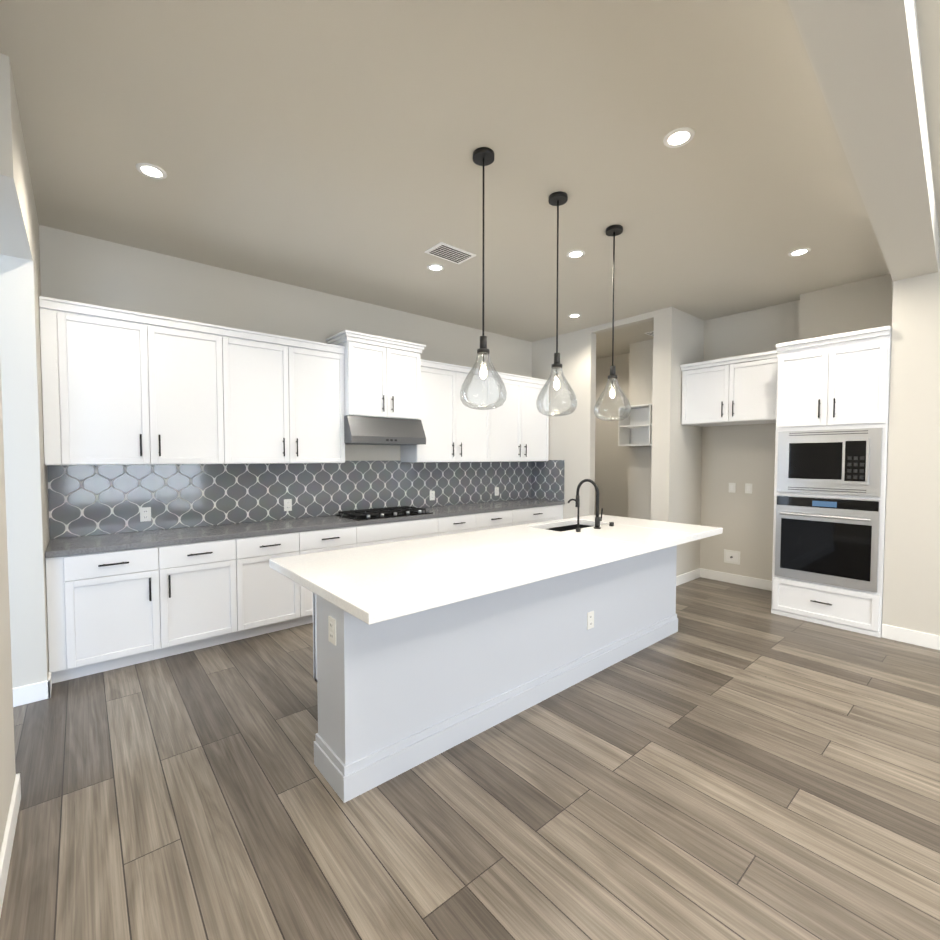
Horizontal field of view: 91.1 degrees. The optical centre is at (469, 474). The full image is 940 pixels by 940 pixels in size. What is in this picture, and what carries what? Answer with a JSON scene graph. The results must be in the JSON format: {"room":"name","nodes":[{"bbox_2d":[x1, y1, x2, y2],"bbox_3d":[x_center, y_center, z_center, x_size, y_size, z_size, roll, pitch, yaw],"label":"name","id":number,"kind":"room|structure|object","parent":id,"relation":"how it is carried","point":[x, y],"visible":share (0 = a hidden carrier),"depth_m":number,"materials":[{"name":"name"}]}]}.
{"room":"kitchen","nodes":[
{"label":"kitchen","id":0,"kind":"room"},
{"bbox_2d":[0,53,48,851],"bbox_3d":[0.405,-0.060,-0.962,0.235,3.250,11.400,-2,3,-40],"label":"wall","id":1,"kind":"structure","parent":0,"point":[24,542],"depth_m":2.81,"materials":[{"name":"grey paint"}]},
{"bbox_2d":[0,773,20,916],"bbox_3d":[1.054,1.531,-1.571,0.014,0.115,9.544,-2,3,-40],"label":"baseboard","id":2,"kind":"structure","parent":1,"relation":"attached to","point":[8,839],"depth_m":1.76,"materials":[{"name":"white wood"}]},
{"bbox_2d":[39,225,531,539],"bbox_3d":[-2.570,-0.243,4.099,10.200,3.250,0.175,-2,3,-40],"label":"wall","id":3,"kind":"structure","parent":0,"point":[75,267],"depth_m":4.28,"materials":[{"name":"grey paint"}]},
{"bbox_2d":[39,296,234,467],"bbox_3d":[-2.618,-0.649,3.694,1.177,1.140,0.352,-2,3,-40],"label":"upper cabinet","id":4,"kind":"object","parent":3,"relation":"attached to","point":[205,441],"depth_m":3.52,"materials":[{"name":"white wood"}]},
{"bbox_2d":[231,328,346,463],"bbox_3d":[-1.804,-0.674,4.382,1.146,1.140,0.352,-2,3,-40],"label":"upper cabinet","id":5,"kind":"object","parent":3,"relation":"attached to","point":[287,394],"depth_m":4.24,"materials":[{"name":"white wood"}]},
{"bbox_2d":[331,332,426,447],"bbox_3d":[-0.985,-0.847,4.960,0.880,1.045,0.517,-2,3,-40],"label":"upper cabinet","id":6,"kind":"object","parent":3,"relation":"attached to","point":[385,381],"depth_m":4.79,"materials":[{"name":"white wood"}]},
{"bbox_2d":[329,415,426,445],"bbox_3d":[-0.984,-0.460,4.973,0.880,0.277,0.520,-2,3,-40],"label":"range hood","id":7,"kind":"object","parent":6,"relation":"in","point":[355,429],"depth_m":4.76,"materials":[{"name":"silver metal"}]},
{"bbox_2d":[399,360,494,463],"bbox_3d":[-0.264,-0.721,5.683,1.168,1.140,0.352,-2,3,-40],"label":"upper cabinet","id":8,"kind":"object","parent":3,"relation":"attached to","point":[457,433],"depth_m":5.53,"materials":[{"name":"white wood"}]},
{"bbox_2d":[495,372,550,463],"bbox_3d":[0.573,-0.747,6.390,1.215,1.140,0.352,-2,3,-40],"label":"upper cabinet","id":9,"kind":"object","parent":3,"relation":"attached to","point":[521,431],"depth_m":6.28,"materials":[{"name":"white wood"}]},
{"bbox_2d":[0,577,939,939],"bbox_3d":[0.918,1.520,1.430,15.000,0.080,14.500,-2,3,-40],"label":"floor","id":10,"kind":"structure","parent":0,"point":[728,761],"depth_m":2.02,"materials":[{"name":"brown wood"}]},
{"bbox_2d":[45,536,246,683],"bbox_3d":[-2.524,0.963,3.652,1.190,0.872,0.627,-2,3,-40],"label":"base cabinet","id":11,"kind":"object","parent":10,"relation":"on","point":[115,608],"depth_m":3.36,"materials":[{"name":"white wood"}]},
{"bbox_2d":[45,500,564,555],"bbox_3d":[-0.925,0.456,4.983,5.374,0.042,0.632,-2,3,-40],"label":"countertop","id":12,"kind":"structure","parent":11,"relation":"on","point":[61,545],"depth_m":3.94,"materials":[{"name":"grey stone"}]},
{"bbox_2d":[335,504,434,519],"bbox_3d":[-0.917,0.411,4.987,0.900,0.048,0.500,-2,3,-40],"label":"cooktop","id":13,"kind":"object","parent":12,"relation":"in","point":[400,509],"depth_m":4.92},
{"bbox_2d":[243,524,362,637],"bbox_3d":[-1.700,0.938,4.348,1.161,0.872,0.627,-2,3,-40],"label":"base cabinet","id":14,"kind":"object","parent":10,"relation":"on","point":[275,602],"depth_m":4.01,"materials":[{"name":"white wood"}]},
{"bbox_2d":[363,516,442,545],"bbox_3d":[-0.923,0.914,5.005,1.066,0.872,0.627,-2,3,-40],"label":"base cabinet","id":15,"kind":"object","parent":10,"relation":"on","point":[390,531],"depth_m":4.77,"materials":[{"name":"white wood"}]},
{"bbox_2d":[443,512,478,534],"bbox_3d":[-0.342,0.896,5.495,0.646,0.872,0.627,-2,3,-40],"label":"base cabinet","id":16,"kind":"object","parent":10,"relation":"on","point":[466,521],"depth_m":5.28,"materials":[{"name":"white wood"}]},
{"bbox_2d":[270,547,677,802],"bbox_3d":[0.310,0.975,3.422,3.131,0.864,1.012,-2,3,-40],"label":"kitchen island","id":17,"kind":"object","parent":10,"relation":"on","point":[425,649],"depth_m":2.50,"materials":[{"name":"white paint"}]},
{"bbox_2d":[269,515,722,626],"bbox_3d":[0.498,0.517,3.418,3.429,0.050,1.268,-2,3,-40],"label":"island countertop","id":18,"kind":"structure","parent":17,"relation":"on","point":[379,583],"depth_m":2.73,"materials":[{"name":"white stone"}]},
{"bbox_2d":[545,523,592,530],"bbox_3d":[0.917,0.622,4.227,0.774,0.242,0.404,-2,3,-40],"label":"sink","id":19,"kind":"object","parent":18,"relation":"in","point":[562,528],"depth_m":4.46,"materials":[{"name":"black metal"}]},
{"bbox_2d":[565,499,580,530],"bbox_3d":[0.869,0.340,3.855,0.039,0.273,0.130,-2,3,-40],"label":"faucet","id":20,"kind":"object","parent":18,"relation":"on","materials":[{"name":"black metal"}]},
{"bbox_2d":[576,479,604,526],"bbox_3d":[1.057,0.253,4.082,0.105,0.429,0.261,-2,3,-40],"label":"faucet","id":21,"kind":"object","parent":18,"relation":"on","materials":[{"name":"black metal"}]},
{"bbox_2d":[479,508,514,530],"bbox_3d":[0.101,0.882,5.869,0.706,0.872,0.627,-2,3,-40],"label":"base cabinet","id":22,"kind":"object","parent":10,"relation":"on","point":[505,517],"depth_m":5.65,"materials":[{"name":"white wood"}]},
{"bbox_2d":[515,504,562,525],"bbox_3d":[0.711,0.864,6.385,1.085,0.872,0.627,-2,3,-40],"label":"base cabinet","id":23,"kind":"object","parent":10,"relation":"on","point":[545,512],"depth_m":6.14,"materials":[{"name":"white wood"}]},
{"bbox_2d":[680,326,891,637],"bbox_3d":[3.185,0.046,4.840,0.963,2.618,1.874,-2,3,-40],"label":"kitchen cabinets","id":24,"kind":"object","parent":10,"relation":"on","point":[822,402],"visible":1,"depth_m":4.19,"materials":[{"name":"white wood"}]},
{"bbox_2d":[776,427,882,496],"bbox_3d":[3.211,-0.110,4.162,0.056,0.580,0.754,-2,3,-40],"label":"microwave","id":25,"kind":"object","parent":24,"relation":"in","point":[813,461],"depth_m":4.13,"materials":[{"name":"silver metal"}]},
{"bbox_2d":[0,0,939,358],"bbox_3d":[0.918,-1.828,1.308,15.000,0.120,14.500,-2,3,-40],"label":"ceiling","id":26,"kind":"structure","parent":0,"point":[326,146],"depth_m":2.57,"materials":[{"name":"beige paint"}]},
{"bbox_2d":[136,163,166,178],"bbox_3d":[-1.912,-1.818,2.767,0.156,0.006,0.156,-2,3,-40],"label":"recessed light","id":27,"kind":"object","parent":26,"relation":"in","point":[152,170],"visible":1,"depth_m":2.76,"materials":[{"name":"white"}]},
{"bbox_2d":[427,264,443,270],"bbox_3d":[-0.311,-1.869,4.172,0.156,0.006,0.156,-2,3,-40],"label":"recessed light","id":28,"kind":"object","parent":26,"relation":"in","point":[436,267],"visible":1,"depth_m":4.16,"materials":[{"name":"white"}]},
{"bbox_2d":[424,242,475,263],"bbox_3d":[-0.165,-1.856,3.883,0.370,0.010,0.230,-2,3,-40],"label":"ceiling vent","id":29,"kind":"object","parent":26,"relation":"in","point":[447,252],"visible":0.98,"depth_m":3.87,"materials":[{"name":"white metal"}]},
{"bbox_2d":[460,147,506,409],"bbox_3d":[0.077,-1.095,2.641,0.272,1.441,0.272,-2,3,-40],"label":"pendant light","id":30,"kind":"object","parent":26,"relation":"hanging from","point":[483,156],"visible":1,"depth_m":2.65,"materials":[{"name":"clear glass"}]},
{"bbox_2d":[536,191,576,415],"bbox_3d":[0.581,-1.110,3.067,0.272,1.441,0.272,-2,3,-40],"label":"pendant light","id":31,"kind":"object","parent":26,"relation":"hanging from","point":[559,198],"visible":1,"depth_m":3.08,"materials":[{"name":"clear glass"}]},
{"bbox_2d":[568,314,580,317],"bbox_3d":[1.269,-1.920,5.586,0.156,0.006,0.156,-2,3,-40],"label":"recessed light","id":32,"kind":"object","parent":26,"relation":"in","point":[575,315],"visible":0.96,"depth_m":5.57,"materials":[{"name":"white"}]},
{"bbox_2d":[566,250,584,257],"bbox_3d":[0.893,-1.859,3.894,0.156,0.006,0.156,-2,3,-40],"label":"recessed light","id":33,"kind":"object","parent":26,"relation":"in","point":[575,253],"visible":1,"depth_m":3.89,"materials":[{"name":"white"}]},
{"bbox_2d":[594,225,630,420],"bbox_3d":[1.085,-1.125,3.493,0.272,1.441,0.272,-2,3,-40],"label":"pendant light","id":34,"kind":"object","parent":26,"relation":"hanging from","point":[614,230],"visible":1,"depth_m":3.50,"materials":[{"name":"clear glass"}]},
{"bbox_2d":[663,127,694,147],"bbox_3d":[1.122,-1.807,2.478,0.156,0.006,0.156,-2,3,-40],"label":"recessed light","id":35,"kind":"object","parent":26,"relation":"in","point":[679,136],"visible":1,"depth_m":2.47,"materials":[{"name":"white"}]},
{"bbox_2d":[788,248,810,256],"bbox_3d":[2.757,-1.857,3.858,0.156,0.006,0.156,-2,3,-40],"label":"recessed light","id":36,"kind":"object","parent":26,"relation":"in","point":[796,252],"visible":1,"depth_m":3.85,"materials":[{"name":"white"}]},
{"bbox_2d":[787,0,938,280],"bbox_3d":[1.633,-1.659,1.879,5.380,0.260,0.542,-2,3,-40],"label":"ceiling beam","id":37,"kind":"structure","parent":26,"relation":"attached to","point":[864,56],"depth_m":1.95,"materials":[{"name":"grey paint"}]},
{"bbox_2d":[594,339,652,519],"bbox_3d":[2.093,-0.351,7.073,1.735,3.250,2.900,-2,3,-40],"label":"wall","id":38,"kind":"structure","parent":0,"point":[623,478],"depth_m":7.69,"materials":[{"name":"grey paint"}]},
{"bbox_2d":[618,404,651,445],"bbox_3d":[2.612,-0.697,6.549,0.297,0.580,0.950,-2,3,-40],"label":"cubby","id":39,"kind":"object","parent":38,"relation":"attached to","point":[635,427],"visible":0.27,"depth_m":6.83,"materials":[{"name":"white wood"}]},
{"bbox_2d":[532,238,939,635],"bbox_3d":[5.024,-0.201,2.940,1.100,3.250,11.400,-2,3,-40],"label":"wall","id":40,"kind":"structure","parent":0,"point":[696,471],"depth_m":5.33,"materials":[{"name":"grey paint"}]},
{"bbox_2d":[676,568,700,585],"bbox_3d":[2.611,1.270,5.621,0.834,0.115,0.014,-2,3,-40],"label":"baseboard","id":41,"kind":"structure","parent":40,"relation":"attached to","point":[686,577],"depth_m":5.68,"materials":[{"name":"white wood"}]},
{"bbox_2d":[724,549,739,564],"bbox_3d":[3.182,1.008,5.606,0.030,0.160,0.180,-2,3,-40],"label":"outlet box","id":42,"kind":"object","parent":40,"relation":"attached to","point":[732,556],"visible":1,"depth_m":5.61,"materials":[{"name":"white plastic"}]},
{"bbox_2d":[729,483,735,492],"bbox_3d":[3.180,0.163,5.593,0.009,0.118,0.075,-2,3,-40],"label":"switch plates","id":43,"kind":"object","parent":40,"relation":"attached to","point":[732,487],"depth_m":5.59,"materials":[{"name":"white plastic"}]},
{"bbox_2d":[701,568,771,590],"bbox_3d":[3.285,1.274,5.506,0.014,0.115,1.060,-2,3,-40],"label":"baseboard","id":44,"kind":"structure","parent":40,"relation":"attached to","point":[705,573],"depth_m":5.56,"materials":[{"name":"white wood"}]},
{"bbox_2d":[745,483,751,493],"bbox_3d":[3.297,0.168,5.456,0.009,0.118,0.075,-2,3,-40],"label":"switch plates","id":45,"kind":"object","parent":40,"relation":"attached to","point":[748,486],"depth_m":5.45,"materials":[{"name":"white plastic"}]},
{"bbox_2d":[881,624,939,649],"bbox_3d":[5.893,1.434,1.108,0.014,0.115,7.390,-2,3,-40],"label":"baseboard","id":46,"kind":"structure","parent":40,"relation":"attached to","point":[932,641],"depth_m":3.78,"materials":[{"name":"white wood"}]}
]}

